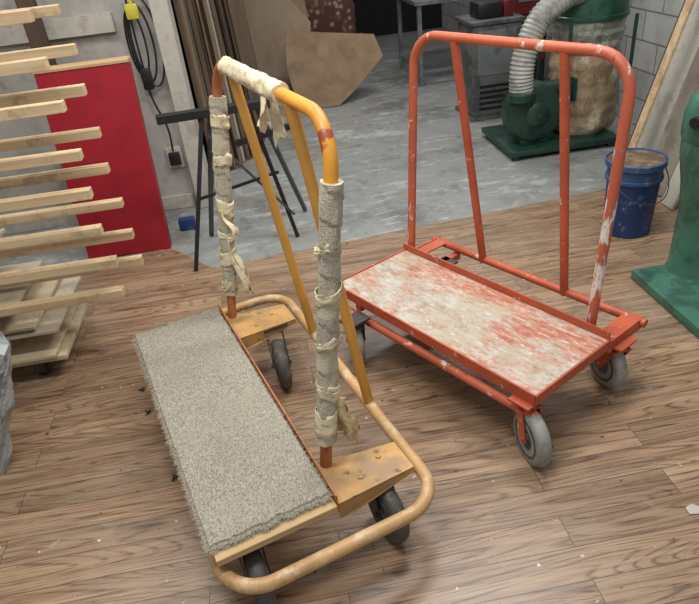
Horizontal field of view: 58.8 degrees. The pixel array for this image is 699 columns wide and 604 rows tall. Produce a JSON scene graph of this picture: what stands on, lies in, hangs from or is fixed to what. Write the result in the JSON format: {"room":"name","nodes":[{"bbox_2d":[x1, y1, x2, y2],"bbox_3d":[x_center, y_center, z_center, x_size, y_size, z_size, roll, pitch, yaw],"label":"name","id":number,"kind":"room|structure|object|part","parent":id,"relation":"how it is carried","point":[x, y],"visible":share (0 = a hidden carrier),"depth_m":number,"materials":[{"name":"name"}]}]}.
{"room":"woodworking shop","nodes":[
{"label":"woodworking shop","id":0,"kind":"room"},
{"bbox_2d":[0,0,195,214],"bbox_3d":[-2.445,-1.686,3.448,2.680,2.950,0.101,-9,32,-5],"label":"wall","id":1,"kind":"structure","parent":0,"point":[175,181],"depth_m":3.82,"materials":[{"name":"paint"}]},
{"bbox_2d":[0,12,116,45],"bbox_3d":[-2.402,-1.454,3.515,2.100,0.100,0.040,-9,32,-4],"label":"trim","id":2,"kind":"structure","parent":1,"relation":"attached to","point":[99,23],"depth_m":3.56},
{"bbox_2d":[0,193,194,234],"bbox_3d":[-2.194,-0.512,4.139,2.300,0.090,0.023,-9,32,-4],"label":"baseboard","id":3,"kind":"structure","parent":1,"relation":"attached to","point":[182,200],"depth_m":4.16,"materials":[{"name":"grey wood"}]},
{"bbox_2d":[124,0,139,19],"bbox_3d":[-1.238,-1.734,3.442,0.070,0.301,0.050,-9,32,-4],"label":"plug","id":4,"kind":"object","parent":1,"relation":"attached to","point":[131,9],"visible":1,"depth_m":3.48,"materials":[{"name":"yellow plastic"}]},
{"bbox_2d":[123,0,173,151],"bbox_3d":[-1.190,-1.356,3.762,0.201,0.916,0.046,-9,32,-5],"label":"extension cord","id":5,"kind":"object","parent":1,"relation":"attached to","point":[146,75],"visible":0.89,"depth_m":3.70,"materials":[{"name":"black rubber"}]},
{"bbox_2d":[165,146,184,168],"bbox_3d":[-1.139,-0.939,4.048,0.100,0.140,0.055,-9,32,-5],"label":"wall outlet","id":6,"kind":"object","parent":1,"relation":"attached to","point":[175,158],"visible":1,"depth_m":4.03,"materials":[{"name":"white plastic"}]},
{"bbox_2d":[170,0,207,162],"bbox_3d":[-1.604,-3.339,5.911,0.101,2.950,5.500,-9,32,-4],"label":"wall","id":7,"kind":"structure","parent":0,"point":[172,4],"depth_m":4.45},
{"bbox_2d":[148,0,214,207],"bbox_3d":[-1.127,-1.916,3.523,0.100,2.900,0.200,-9,32,-5],"label":"trim","id":8,"kind":"structure","parent":7,"relation":"attached to","point":[161,10],"depth_m":3.79,"materials":[{"name":"white wood"}]},
{"bbox_2d":[0,28,698,603],"bbox_3d":[-0.933,-1.530,5.655,5.950,0.053,12.600,-9,32,-4],"label":"floor","id":9,"kind":"structure","parent":0,"point":[92,511],"depth_m":2.30,"materials":[{"name":"laminate"}]},
{"bbox_2d":[0,331,14,475],"bbox_3d":[-1.351,0.391,2.128,0.542,0.544,0.108,-9,32,-4],"label":"block","id":10,"kind":"object","parent":9,"relation":"on","point":[7,402],"visible":1,"depth_m":2.12,"materials":[{"name":"grey stone"}]},
{"bbox_2d":[15,0,56,65],"bbox_3d":[-1.675,-1.245,3.501,0.090,1.900,0.060,-9,32,-4],"label":"wood post","id":11,"kind":"object","parent":9,"relation":"on","point":[36,33],"visible":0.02,"depth_m":3.34,"materials":[{"name":"brown wood"}]},
{"bbox_2d":[0,4,143,375],"bbox_3d":[-1.745,-0.364,2.402,1.662,1.600,0.620,-9,32,-4],"label":"rack","id":12,"kind":"object","parent":9,"relation":"on","point":[42,314],"visible":1,"depth_m":2.39,"materials":[{"name":"brown wood"}]},
{"bbox_3d":[-2.020,-0.118,2.527,1.060,0.014,0.460,-9,32,-4],"label":"plywood panel","id":13,"kind":"part","parent":12,"relation":"part of","materials":[{"name":"beige wood"}]},
{"bbox_3d":[-1.954,0.026,2.626,1.160,0.014,0.460,-9,32,-4],"label":"plywood panel","id":14,"kind":"part","parent":12,"relation":"part of","materials":[{"name":"beige wood"}]},
{"bbox_3d":[-1.916,0.088,2.671,1.220,0.014,0.460,-9,32,-4],"label":"plywood panel","id":15,"kind":"part","parent":12,"relation":"part of","materials":[{"name":"beige wood"}]},
{"bbox_3d":[-1.874,0.107,2.690,1.300,0.014,0.460,-9,32,-4],"label":"plywood panel","id":16,"kind":"part","parent":12,"relation":"part of","materials":[{"name":"beige wood"}]},
{"bbox_3d":[-1.887,0.212,2.752,1.250,0.014,0.460,-9,32,-4],"label":"plywood panel","id":17,"kind":"part","parent":12,"relation":"part of","materials":[{"name":"beige wood"}]},
{"bbox_2d":[12,303,88,367],"bbox_3d":[-1.876,0.213,2.808,1.280,0.022,0.490,-9,32,-4],"label":"shelf","id":18,"kind":"object","parent":12,"relation":"attached to","point":[66,345],"depth_m":2.76,"materials":[{"name":"brown wood"}]},
{"bbox_2d":[33,56,171,258],"bbox_3d":[-1.353,-0.770,3.482,0.515,1.078,0.151,-9,32,-4],"label":"panel","id":19,"kind":"object","parent":9,"relation":"on","point":[111,103],"visible":0.79,"depth_m":3.41,"materials":[{"name":"paint"}]},
{"bbox_2d":[171,472,178,480],"bbox_3d":[-0.606,0.606,2.151,0.031,0.009,0.038,-7,32,0],"label":"tuft","id":20,"kind":"object","parent":9,"relation":"on","point":[173,474],"visible":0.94,"depth_m":2.16,"materials":[{"name":"black fabric"}]},
{"bbox_2d":[178,216,195,230],"bbox_3d":[-1.025,-0.498,3.921,0.100,0.070,0.060,-9,32,-4],"label":"box","id":21,"kind":"object","parent":9,"relation":"on","point":[185,223],"visible":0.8,"depth_m":3.90,"materials":[{"name":"blue plastic"}]},
{"bbox_2d":[173,0,206,141],"bbox_3d":[-1.125,-2.009,4.485,0.062,2.042,1.018,-7,32,-1],"label":"sheet","id":22,"kind":"object","parent":9,"relation":"on","point":[176,3],"visible":0.11,"depth_m":4.14,"materials":[{"name":"brown wood"}]},
{"bbox_2d":[179,0,208,106],"bbox_3d":[-1.123,-2.135,4.527,0.044,2.209,1.117,-7,32,-1],"label":"sheet","id":23,"kind":"object","parent":9,"relation":"on","point":[182,4],"visible":0.11,"depth_m":4.21,"materials":[{"name":"brown wood"}]},
{"bbox_2d":[184,0,208,105],"bbox_3d":[-1.123,-2.190,4.589,0.055,2.235,1.016,-7,32,-1],"label":"sheet","id":24,"kind":"object","parent":9,"relation":"on","point":[185,2],"visible":0.12,"depth_m":4.31,"materials":[{"name":"brown wood"}]},
{"bbox_2d":[186,0,230,170],"bbox_3d":[-1.082,-2.092,4.683,0.070,1.965,1.116,-7,32,-1],"label":"sheet","id":25,"kind":"object","parent":9,"relation":"on","point":[189,2],"visible":0.11,"depth_m":4.27,"materials":[{"name":"brown wood"}]},
{"bbox_2d":[192,0,233,169],"bbox_3d":[-1.075,-2.185,4.649,0.078,2.153,1.015,-7,32,-1],"label":"sheet","id":26,"kind":"object","parent":9,"relation":"on","point":[194,4],"visible":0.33,"depth_m":4.32,"materials":[{"name":"brown wood"}]},
{"bbox_2d":[196,0,236,167],"bbox_3d":[-1.052,-2.179,4.743,0.063,2.040,1.116,-7,32,-1],"label":"sheet","id":27,"kind":"object","parent":9,"relation":"on","point":[198,3],"visible":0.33,"depth_m":4.38,"materials":[{"name":"wood"}]},
{"bbox_2d":[200,0,238,160],"bbox_3d":[-1.047,-2.213,4.798,0.085,2.037,1.014,-7,32,-1],"label":"sheet","id":28,"kind":"object","parent":9,"relation":"on","point":[201,2],"visible":0.11,"depth_m":4.46,"materials":[{"name":"brown wood"}]},
{"bbox_2d":[202,0,242,164],"bbox_3d":[-1.022,-2.252,4.736,0.082,2.165,1.115,-7,32,-1],"label":"sheet","id":29,"kind":"object","parent":9,"relation":"on","point":[205,4],"visible":0.12,"depth_m":4.47,"materials":[{"name":"brown wood"}]},
{"bbox_2d":[207,0,245,160],"bbox_3d":[-1.028,-2.329,4.758,0.095,2.270,1.013,-7,32,-1],"label":"sheet","id":30,"kind":"object","parent":9,"relation":"on","point":[242,148],"visible":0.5,"depth_m":4.67,"materials":[{"name":"wood"}]},
{"bbox_2d":[209,0,250,157],"bbox_3d":[-0.996,-2.299,4.925,0.121,2.037,1.113,-7,32,-1],"label":"sheet","id":31,"kind":"object","parent":9,"relation":"on","point":[213,4],"visible":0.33,"depth_m":4.55,"materials":[{"name":"brown wood"}]},
{"bbox_2d":[155,98,306,271],"bbox_3d":[-0.607,-0.730,3.499,0.828,0.837,0.432,-18,34,-17],"label":"horse","id":32,"kind":"object","parent":9,"relation":"on","point":[204,112],"visible":0.77,"depth_m":3.32},
{"bbox_3d":[-0.804,-0.562,3.305,0.029,0.798,0.283,22,42,38],"label":"leg","id":33,"kind":"part","parent":32,"relation":"part of","materials":[{"name":"black metal"}]},
{"bbox_3d":[-0.785,-0.692,3.508,0.022,0.796,0.321,-30,39,-33],"label":"leg","id":34,"kind":"part","parent":32,"relation":"part of","materials":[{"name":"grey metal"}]},
{"bbox_3d":[-0.416,-0.699,3.451,0.183,0.794,0.027,-20,34,-20],"label":"leg","id":35,"kind":"part","parent":32,"relation":"part of","materials":[{"name":"black metal"}]},
{"bbox_3d":[-0.386,-0.807,3.616,0.022,0.799,0.452,5,34,17],"label":"leg","id":36,"kind":"part","parent":32,"relation":"part of","materials":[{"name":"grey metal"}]},
{"bbox_2d":[218,0,246,100],"bbox_3d":[-0.958,-2.363,4.884,0.109,2.180,1.112,-7,32,-1],"label":"sheet","id":37,"kind":"object","parent":9,"relation":"on","point":[220,2],"visible":0.12,"depth_m":4.57,"materials":[{"name":"brown wood"}]},
{"bbox_2d":[216,0,251,152],"bbox_3d":[-0.976,-2.300,4.993,0.098,1.962,1.013,-7,32,-1],"label":"sheet","id":38,"kind":"object","parent":9,"relation":"on","point":[216,0],"visible":0.11,"depth_m":4.58,"materials":[{"name":"wood"}]},
{"bbox_2d":[223,0,260,147],"bbox_3d":[-0.938,-2.404,5.002,0.129,2.119,1.012,-7,32,-1],"label":"sheet","id":39,"kind":"object","parent":9,"relation":"on","point":[224,1],"visible":0.12,"depth_m":4.67,"materials":[{"name":"brown wood"}]},
{"bbox_2d":[227,0,264,151],"bbox_3d":[-0.902,-2.365,5.009,0.112,2.039,1.112,-7,32,-1],"label":"sheet","id":40,"kind":"object","parent":9,"relation":"on","point":[236,7],"visible":0.44,"depth_m":5.02,"materials":[{"name":"brown wood"}]},
{"bbox_2d":[243,0,310,91],"bbox_3d":[-0.714,-2.773,6.400,0.662,1.204,0.530,-9,32,-4],"label":"cardboard sheet","id":41,"kind":"object","parent":9,"relation":"on","point":[267,20],"visible":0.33,"depth_m":6.40,"materials":[{"name":"brown cardboard"}]},
{"bbox_2d":[132,56,434,603],"bbox_3d":[-0.339,-0.006,1.902,0.678,1.256,1.343,-19,34,-19],"label":"cart","id":42,"kind":"object","parent":9,"relation":"on","point":[249,478],"visible":1,"depth_m":1.79,"materials":[{"name":"yellow metal"}]},
{"bbox_3d":[-0.259,-0.165,1.931,0.178,1.010,0.964,-19,34,-19],"label":"hoop handle","id":43,"kind":"part","parent":42,"relation":"part of","materials":[{"name":"yellow paint"}]},
{"bbox_2d":[291,0,310,31],"bbox_3d":[-0.878,-3.101,6.484,0.850,1.703,0.521,-16,33,-14],"label":"cardboard sheet","id":44,"kind":"object","parent":9,"relation":"on","point":[300,4],"visible":0.02,"depth_m":6.59,"materials":[{"name":"brown cardboard"}]},
{"bbox_2d":[284,30,382,107],"bbox_3d":[-0.135,-2.322,6.069,0.962,0.684,0.430,-9,32,-4],"label":"cardboard sheet","id":45,"kind":"object","parent":9,"relation":"on","point":[324,68],"visible":0.88,"depth_m":6.07,"materials":[{"name":"brown cardboard"}]},
{"bbox_2d":[305,0,362,33],"bbox_3d":[-0.365,-3.320,7.629,1.160,0.750,0.720,-9,32,-4],"label":"panel","id":46,"kind":"object","parent":9,"relation":"on","point":[330,16],"visible":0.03,"depth_m":7.28,"materials":[{"name":"wood"}]},
{"bbox_2d":[396,0,461,86],"bbox_3d":[1.154,-2.890,6.624,1.150,0.800,1.000,-9,32,-4],"label":"work table","id":47,"kind":"object","parent":9,"relation":"on","point":[417,3],"visible":0.62,"depth_m":6.34,"materials":[{"name":"grey metal"}]},
{"bbox_3d":[0.571,-3.020,6.973,0.040,0.760,0.040,-9,32,-4],"label":"leg","id":48,"kind":"part","parent":47,"relation":"part of","materials":[{"name":"grey metal"}]},
{"bbox_3d":[0.708,-2.556,6.214,0.040,0.760,0.040,-9,32,-4],"label":"leg","id":49,"kind":"part","parent":47,"relation":"part of","materials":[{"name":"grey metal"}]},
{"bbox_2d":[455,13,524,121],"bbox_3d":[1.166,-1.988,5.221,0.440,0.770,0.440,-9,32,-4],"label":"base cabinet","id":50,"kind":"object","parent":9,"relation":"on","point":[486,69],"visible":0.7,"depth_m":5.05,"materials":[{"name":"black metal"}]},
{"bbox_2d":[479,100,501,104],"bbox_3d":[1.222,-1.673,5.183,0.280,0.020,0.006,-9,32,-4],"label":"vent","id":51,"kind":"object","parent":50,"relation":"attached to","point":[481,102],"depth_m":5.18,"materials":[{"name":"black metal"}]},
{"bbox_2d":[479,105,501,110],"bbox_3d":[1.226,-1.635,5.207,0.280,0.020,0.006,-9,32,-4],"label":"vent","id":52,"kind":"object","parent":50,"relation":"attached to","point":[481,107],"depth_m":5.20,"materials":[{"name":"black metal"}]},
{"bbox_2d":[479,94,503,99],"bbox_3d":[1.217,-1.711,5.159,0.280,0.020,0.006,-9,32,-4],"label":"vent","id":53,"kind":"object","parent":50,"relation":"attached to","point":[481,96],"depth_m":5.15,"materials":[{"name":"black metal"}]},
{"bbox_2d":[470,0,513,19],"bbox_3d":[1.138,-2.365,4.986,0.290,0.120,0.240,-9,32,-4],"label":"motor","id":54,"kind":"object","parent":50,"relation":"on","point":[479,9],"visible":1,"depth_m":4.89,"materials":[{"name":"black metal"}]},
{"bbox_2d":[479,88,508,93],"bbox_3d":[1.213,-1.749,5.135,0.280,0.020,0.006,-9,32,-4],"label":"vent","id":55,"kind":"object","parent":50,"relation":"attached to","point":[481,90],"depth_m":5.13,"materials":[{"name":"black metal"}]},
{"bbox_2d":[480,82,509,88],"bbox_3d":[1.208,-1.787,5.111,0.280,0.020,0.006,-9,32,-4],"label":"vent","id":56,"kind":"object","parent":50,"relation":"attached to","point":[483,85],"depth_m":5.11,"materials":[{"name":"black metal"}]},
{"bbox_3d":[1.183,-2.005,4.972,0.320,0.340,0.008,-9,32,-4],"label":"door","id":57,"kind":"part","parent":50,"relation":"part of","materials":[{"name":"grey metal"}]},
{"bbox_2d":[339,31,647,466],"bbox_3d":[0.448,-0.251,2.205,0.768,1.192,1.128,-27,38,-29],"label":"cart","id":58,"kind":"object","parent":9,"relation":"on","point":[528,347],"visible":0.93,"depth_m":2.24,"materials":[{"name":"paint"}]},
{"bbox_3d":[0.290,0.198,2.292,0.033,0.033,0.950,-28,38,-30],"label":"rail","id":59,"kind":"part","parent":58,"relation":"part of","materials":[{"name":"red metal"}]},
{"bbox_3d":[0.551,-0.470,2.308,0.105,0.954,0.944,-27,38,-29],"label":"hoop handle","id":60,"kind":"part","parent":58,"relation":"part of","materials":[{"name":"orange paint"}]},
{"bbox_3d":[0.733,-0.110,2.590,0.033,0.033,1.050,-28,38,-30],"label":"rail","id":61,"kind":"part","parent":58,"relation":"part of","materials":[{"name":"red metal"}]},
{"bbox_2d":[513,0,546,80],"bbox_3d":[1.528,-2.367,5.633,0.400,0.900,0.385,-9,32,-4],"label":"tool chest","id":62,"kind":"object","parent":9,"relation":"on","point":[522,7],"visible":0.14,"depth_m":5.34,"materials":[{"name":"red metal"}]},
{"bbox_3d":[1.523,-2.552,5.306,0.360,0.160,0.025,-9,32,-4],"label":"drawer","id":63,"kind":"part","parent":62,"relation":"part of","materials":[{"name":"red paint"}]},
{"bbox_3d":[1.562,-2.216,5.518,0.360,0.160,0.025,-9,32,-4],"label":"drawer","id":64,"kind":"part","parent":62,"relation":"part of","materials":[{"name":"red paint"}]},
{"bbox_2d":[481,0,638,160],"bbox_3d":[1.470,-1.703,4.348,0.908,1.160,0.660,-9,32,-4],"label":"collector","id":65,"kind":"object","parent":9,"relation":"on","point":[530,111],"visible":0.86,"depth_m":4.23,"materials":[{"name":"green metal"}]},
{"bbox_3d":[1.247,-1.458,4.546,0.200,0.200,0.250,-9,32,-4],"label":"motor","id":66,"kind":"part","parent":65,"relation":"part of","materials":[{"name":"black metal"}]},
{"bbox_3d":[1.403,-1.714,4.602,0.024,0.780,0.024,-9,32,-4],"label":"post","id":67,"kind":"part","parent":65,"relation":"part of","materials":[{"name":"green metal"}]},
{"bbox_3d":[1.474,-1.477,4.214,0.024,0.780,0.024,-9,32,-4],"label":"post","id":68,"kind":"part","parent":65,"relation":"part of","materials":[{"name":"green metal"}]},
{"bbox_3d":[1.923,-1.562,4.267,0.024,0.780,0.024,-9,32,-4],"label":"post","id":69,"kind":"part","parent":65,"relation":"part of","materials":[{"name":"green metal"}]},
{"bbox_2d":[603,148,669,237],"bbox_3d":[1.481,-0.553,3.235,0.302,0.405,0.339,-9,32,-4],"label":"bucket","id":70,"kind":"object","parent":9,"relation":"on","point":[642,176],"visible":0.77,"depth_m":3.15,"materials":[{"name":"blue plastic"}]},
{"bbox_3d":[1.459,-0.727,3.151,0.272,0.006,0.272,-9,32,-4],"label":"lid","id":71,"kind":"part","parent":70,"relation":"part of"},
{"bbox_3d":[1.487,-0.573,3.120,0.302,0.125,0.164,-9,32,-4],"label":"handle","id":72,"kind":"part","parent":70,"relation":"part of","materials":[{"name":"metal"}]},
{"bbox_2d":[627,0,685,147],"bbox_3d":[2.084,-1.390,3.678,0.345,1.220,0.760,-9,32,-4],"label":"board","id":73,"kind":"object","parent":9,"relation":"on","point":[684,0],"visible":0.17,"depth_m":4.04,"materials":[{"name":"brown wood"}]},
{"bbox_2d":[628,0,695,147],"bbox_3d":[1.783,-1.277,3.574,0.340,1.200,0.060,-9,32,-4],"label":"board","id":74,"kind":"object","parent":9,"relation":"on","point":[688,5],"visible":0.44,"depth_m":3.54,"materials":[{"name":"brown wood"}]},
{"bbox_2d":[631,90,698,338],"bbox_3d":[1.689,-0.410,2.515,0.730,0.888,0.710,-9,32,-4],"label":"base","id":75,"kind":"object","parent":9,"relation":"on","point":[674,285],"visible":1,"depth_m":2.70,"materials":[{"name":"green metal"}]},
{"bbox_3d":[1.372,-0.710,2.453,0.027,0.044,0.044,-22,35,-23],"label":"knob","id":76,"kind":"part","parent":75,"relation":"part of","materials":[{"name":"black metal"}]},
{"bbox_2d":[637,0,698,149],"bbox_3d":[1.967,-1.375,3.713,0.334,1.180,0.200,-9,32,-4],"label":"board","id":77,"kind":"object","parent":9,"relation":"on","point":[687,47],"visible":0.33,"depth_m":3.74,"materials":[{"name":"beige wood"}]},
{"bbox_2d":[661,159,679,209],"bbox_3d":[1.911,-1.060,3.244,0.329,1.160,0.110,-9,32,-4],"label":"board","id":78,"kind":"object","parent":9,"relation":"on","point":[671,200],"visible":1,"depth_m":3.48,"materials":[{"name":"beige wood"}]},
{"bbox_2d":[656,47,698,196],"bbox_3d":[1.929,-1.204,3.431,0.339,1.200,0.220,-9,32,-4],"label":"board","id":79,"kind":"object","parent":9,"relation":"on","point":[669,143],"visible":0.43,"depth_m":3.56,"materials":[{"name":"beige wood"}]},
{"bbox_2d":[685,504,698,514],"bbox_3d":[1.024,0.615,1.839,0.046,0.009,0.034,-7,32,0],"label":"paper scrap","id":80,"kind":"object","parent":9,"relation":"on","point":[692,509],"visible":1,"depth_m":1.84,"materials":[{"name":"white paper"}]},
{"bbox_2d":[353,0,441,35],"bbox_3d":[-0.374,-5.056,8.404,3.470,2.950,0.101,-9,32,-5],"label":"wall","id":81,"kind":"structure","parent":0,"point":[376,17],"depth_m":9.08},
{"bbox_2d":[442,0,683,124],"bbox_3d":[2.077,-2.653,4.150,0.102,2.950,10.300,-9,32,-4],"label":"wall","id":82,"kind":"structure","parent":0,"point":[657,20],"depth_m":4.51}
]}

